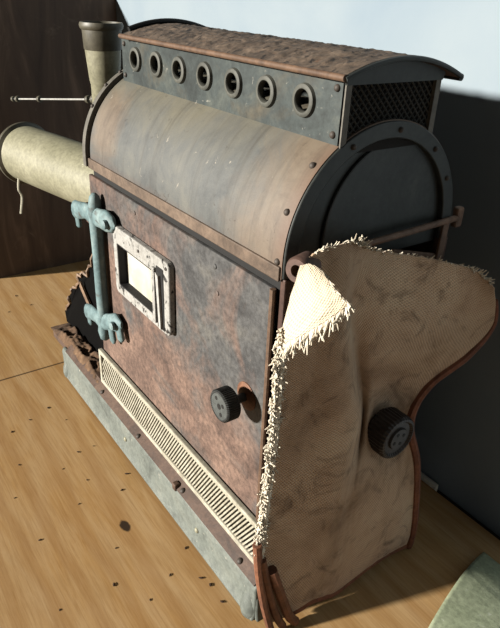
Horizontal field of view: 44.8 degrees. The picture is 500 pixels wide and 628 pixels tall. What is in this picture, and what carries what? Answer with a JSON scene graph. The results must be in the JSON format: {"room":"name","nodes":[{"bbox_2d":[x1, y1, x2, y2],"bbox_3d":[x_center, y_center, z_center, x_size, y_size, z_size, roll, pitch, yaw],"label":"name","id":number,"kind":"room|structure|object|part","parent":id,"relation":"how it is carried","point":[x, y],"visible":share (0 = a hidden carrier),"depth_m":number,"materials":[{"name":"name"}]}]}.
{"room":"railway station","nodes":[
{"label":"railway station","id":0,"kind":"room"},
{"bbox_2d":[0,0,116,277],"bbox_3d":[-0.449,-0.382,1.377,0.340,0.608,0.020,-17,34,-32],"label":"wall","id":1,"kind":"structure","parent":0,"point":[42,51],"depth_m":1.32,"materials":[{"name":"brown wood"}]},
{"bbox_2d":[0,260,499,627],"bbox_3d":[-0.348,0.490,0.385,1.619,0.015,2.250,-17,34,-32],"label":"floor","id":2,"kind":"structure","parent":0,"point":[74,568],"depth_m":0.78,"materials":[{"name":"brown wood"}]},
{"bbox_2d":[0,18,463,621],"bbox_3d":[-0.116,-0.103,0.877,0.268,0.585,0.860,-17,34,-32],"label":"stove","id":3,"kind":"object","parent":2,"relation":"on","point":[211,167],"visible":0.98,"depth_m":0.62,"materials":[{"name":"metal"}]},
{"bbox_2d":[17,178,22,213],"bbox_3d":[-0.414,-0.212,1.093,0.010,0.066,0.004,-17,34,-32],"label":"string","id":4,"kind":"object","parent":3,"relation":"hanging from","point":[18,180],"visible":1,"depth_m":1.09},
{"bbox_3d":[-0.321,-0.347,0.981,0.003,0.040,0.281,-23,37,-39],"label":"adjusting rod","id":5,"kind":"part","parent":3,"relation":"part of","materials":[{"name":"silver metal"}]},
{"bbox_3d":[-0.080,0.136,0.945,0.234,0.018,0.642,-17,34,-32],"label":"board","id":6,"kind":"part","parent":3,"relation":"part of","materials":[{"name":"brown wood"}]},
{"bbox_3d":[-0.240,-0.131,0.850,0.007,0.022,0.016,-22,37,-38],"label":"hinge arm","id":7,"kind":"part","parent":3,"relation":"part of"},
{"bbox_3d":[-0.207,-0.128,0.795,0.016,0.045,0.139,-17,34,-32],"label":"hinge arm","id":8,"kind":"part","parent":3,"relation":"part of"},
{"bbox_3d":[-0.210,0.005,0.862,0.016,0.057,0.128,-17,34,-32],"label":"hinge arm","id":9,"kind":"part","parent":3,"relation":"part of"},
{"bbox_3d":[-0.193,0.026,0.845,0.008,0.033,0.021,-17,34,-32],"label":"hinge arm","id":10,"kind":"part","parent":3,"relation":"part of"},
{"bbox_3d":[-0.176,0.025,0.821,0.009,0.028,0.021,-17,34,-32],"label":"hinge arm","id":11,"kind":"part","parent":3,"relation":"part of"},
{"bbox_3d":[-0.129,-0.046,0.739,0.001,0.062,0.102,-17,34,-32],"label":"pane","id":12,"kind":"part","parent":3,"relation":"part of","materials":[{"name":"white glass"}]},
{"bbox_2d":[135,55,180,66],"bbox_3d":[-0.111,-0.321,0.772,0.103,0.057,0.002,-17,34,-32],"label":"vent","id":13,"kind":"object","parent":3,"relation":"attached to","point":[135,55],"depth_m":0.77,"materials":[{"name":"grey metal"}]},
{"bbox_3d":[-0.110,0.165,0.796,0.007,0.063,0.420,-17,34,-32],"label":"strip frame","id":14,"kind":"part","parent":3,"relation":"part of","materials":[{"name":"metal"}]},
{"bbox_3d":[-0.099,0.016,0.718,0.005,0.269,0.401,-17,34,-32],"label":"door","id":15,"kind":"part","parent":3,"relation":"part of","materials":[{"name":"metal"}]},
{"bbox_3d":[-0.029,0.088,0.577,0.001,0.028,0.028,-17,34,-32],"label":"knob","id":16,"kind":"part","parent":3,"relation":"part of","materials":[{"name":"grey metal"}]},
{"bbox_3d":[-0.024,0.086,0.580,0.016,0.034,0.034,-17,34,-32],"label":"knob","id":17,"kind":"part","parent":3,"relation":"part of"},
{"bbox_2d":[122,39,344,146],"bbox_3d":[-0.041,-0.232,0.604,0.003,0.050,0.392,-17,34,-32],"label":"metal panel","id":18,"kind":"object","parent":3,"relation":"attached to","point":[282,119],"depth_m":0.55,"materials":[{"name":"grey metal"}]},
{"bbox_3d":[-0.012,0.083,0.588,0.017,0.014,0.014,-17,34,-32],"label":"knob stem","id":19,"kind":"part","parent":3,"relation":"part of","materials":[{"name":"black metal"}]},
{"bbox_3d":[-0.004,0.081,0.593,0.003,0.030,0.030,-17,34,-32],"label":"knob plate","id":20,"kind":"part","parent":3,"relation":"part of","materials":[{"name":"brown metal"}]},
{"bbox_2d":[203,69,307,96],"bbox_3d":[0.045,-0.258,0.660,0.003,0.050,0.392,-17,34,-32],"label":"vent","id":21,"kind":"object","parent":3,"relation":"attached to","point":[304,93],"depth_m":0.69,"materials":[{"name":"grey metal"}]},
{"bbox_3d":[0.025,0.124,0.586,0.013,0.350,0.006,-17,34,-32],"label":"corner post","id":22,"kind":"part","parent":3,"relation":"part of","materials":[{"name":"metal"}]},
{"bbox_3d":[0.108,-0.108,0.533,0.202,0.118,0.003,-17,34,-32],"label":"plate","id":23,"kind":"part","parent":3,"relation":"part of","materials":[{"name":"metal"}]},
{"bbox_2d":[338,82,352,147],"bbox_3d":[0.073,-0.149,0.468,0.006,0.057,0.004,-17,34,-32],"label":"post","id":24,"kind":"object","parent":3,"relation":"attached to","point":[345,89],"depth_m":0.47,"materials":[{"name":"grey metal"}]},
{"bbox_2d":[252,233,498,627],"bbox_3d":[0.129,0.124,0.613,0.289,0.451,0.064,-22,37,-38],"label":"cloth","id":25,"kind":"object","parent":3,"relation":"hanging from","point":[368,331],"visible":0.99,"depth_m":0.58,"materials":[{"name":"beige fabric"}]},
{"bbox_3d":[0.123,-0.103,0.544,0.150,0.106,0.004,-17,34,-32],"label":"plate","id":26,"kind":"part","parent":3,"relation":"part of","materials":[{"name":"metal"}]},
{"bbox_2d":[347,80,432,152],"bbox_3d":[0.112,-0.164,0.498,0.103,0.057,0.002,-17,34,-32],"label":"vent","id":27,"kind":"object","parent":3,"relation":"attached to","point":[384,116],"depth_m":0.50,"materials":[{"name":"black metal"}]},
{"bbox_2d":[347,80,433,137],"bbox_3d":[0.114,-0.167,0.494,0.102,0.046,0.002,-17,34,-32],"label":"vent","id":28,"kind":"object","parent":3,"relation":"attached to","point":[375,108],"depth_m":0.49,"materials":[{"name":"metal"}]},
{"bbox_3d":[0.145,0.123,0.632,0.050,0.050,0.027,-17,34,-32],"label":"knob","id":29,"kind":"part","parent":3,"relation":"part of","materials":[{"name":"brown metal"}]},
{"bbox_3d":[0.072,-0.006,0.833,0.004,0.350,0.402,-17,34,-32],"label":"panel","id":30,"kind":"part","parent":3,"relation":"part of","materials":[{"name":"metal"}]},
{"bbox_3d":[0.122,-0.068,0.545,0.212,0.008,0.007,-18,34,-33],"label":"curtain rail","id":31,"kind":"part","parent":3,"relation":"part of","materials":[{"name":"brown metal"}]},
{"bbox_2d":[425,80,441,133],"bbox_3d":[0.157,-0.177,0.521,0.006,0.052,0.004,-17,34,-32],"label":"post","id":32,"kind":"object","parent":3,"relation":"attached to","point":[432,87],"depth_m":0.52,"materials":[{"name":"grey metal"}]},
{"bbox_3d":[0.184,0.077,0.688,0.014,0.350,0.006,-17,34,-32],"label":"corner post","id":33,"kind":"part","parent":3,"relation":"part of","materials":[{"name":"metal"}]},
{"bbox_2d":[428,552,499,627],"bbox_3d":[0.236,0.348,0.661,0.068,0.019,0.259,23,34,33],"label":"metal sheet","id":34,"kind":"object","parent":2,"relation":"on","point":[473,601],"visible":1,"depth_m":0.69,"materials":[{"name":"metal"}]},
{"bbox_2d":[116,0,499,536],"bbox_3d":[0.341,-0.164,0.593,0.020,1.025,2.280,-17,34,-32],"label":"wall","id":35,"kind":"structure","parent":0,"point":[457,425],"depth_m":0.76,"materials":[{"name":"white paint"}]},
{"bbox_2d":[421,472,437,491],"bbox_3d":[0.219,0.217,0.926,0.006,0.013,0.165,-17,34,-32],"label":"trim","id":36,"kind":"structure","parent":35,"relation":"attached to","point":[424,478],"depth_m":0.87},
{"bbox_2d":[437,489,499,539],"bbox_3d":[0.317,0.294,0.814,0.011,0.009,2.250,-17,34,-32],"label":"trim","id":37,"kind":"structure","parent":35,"relation":"attached to","point":[438,491],"depth_m":0.83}
]}

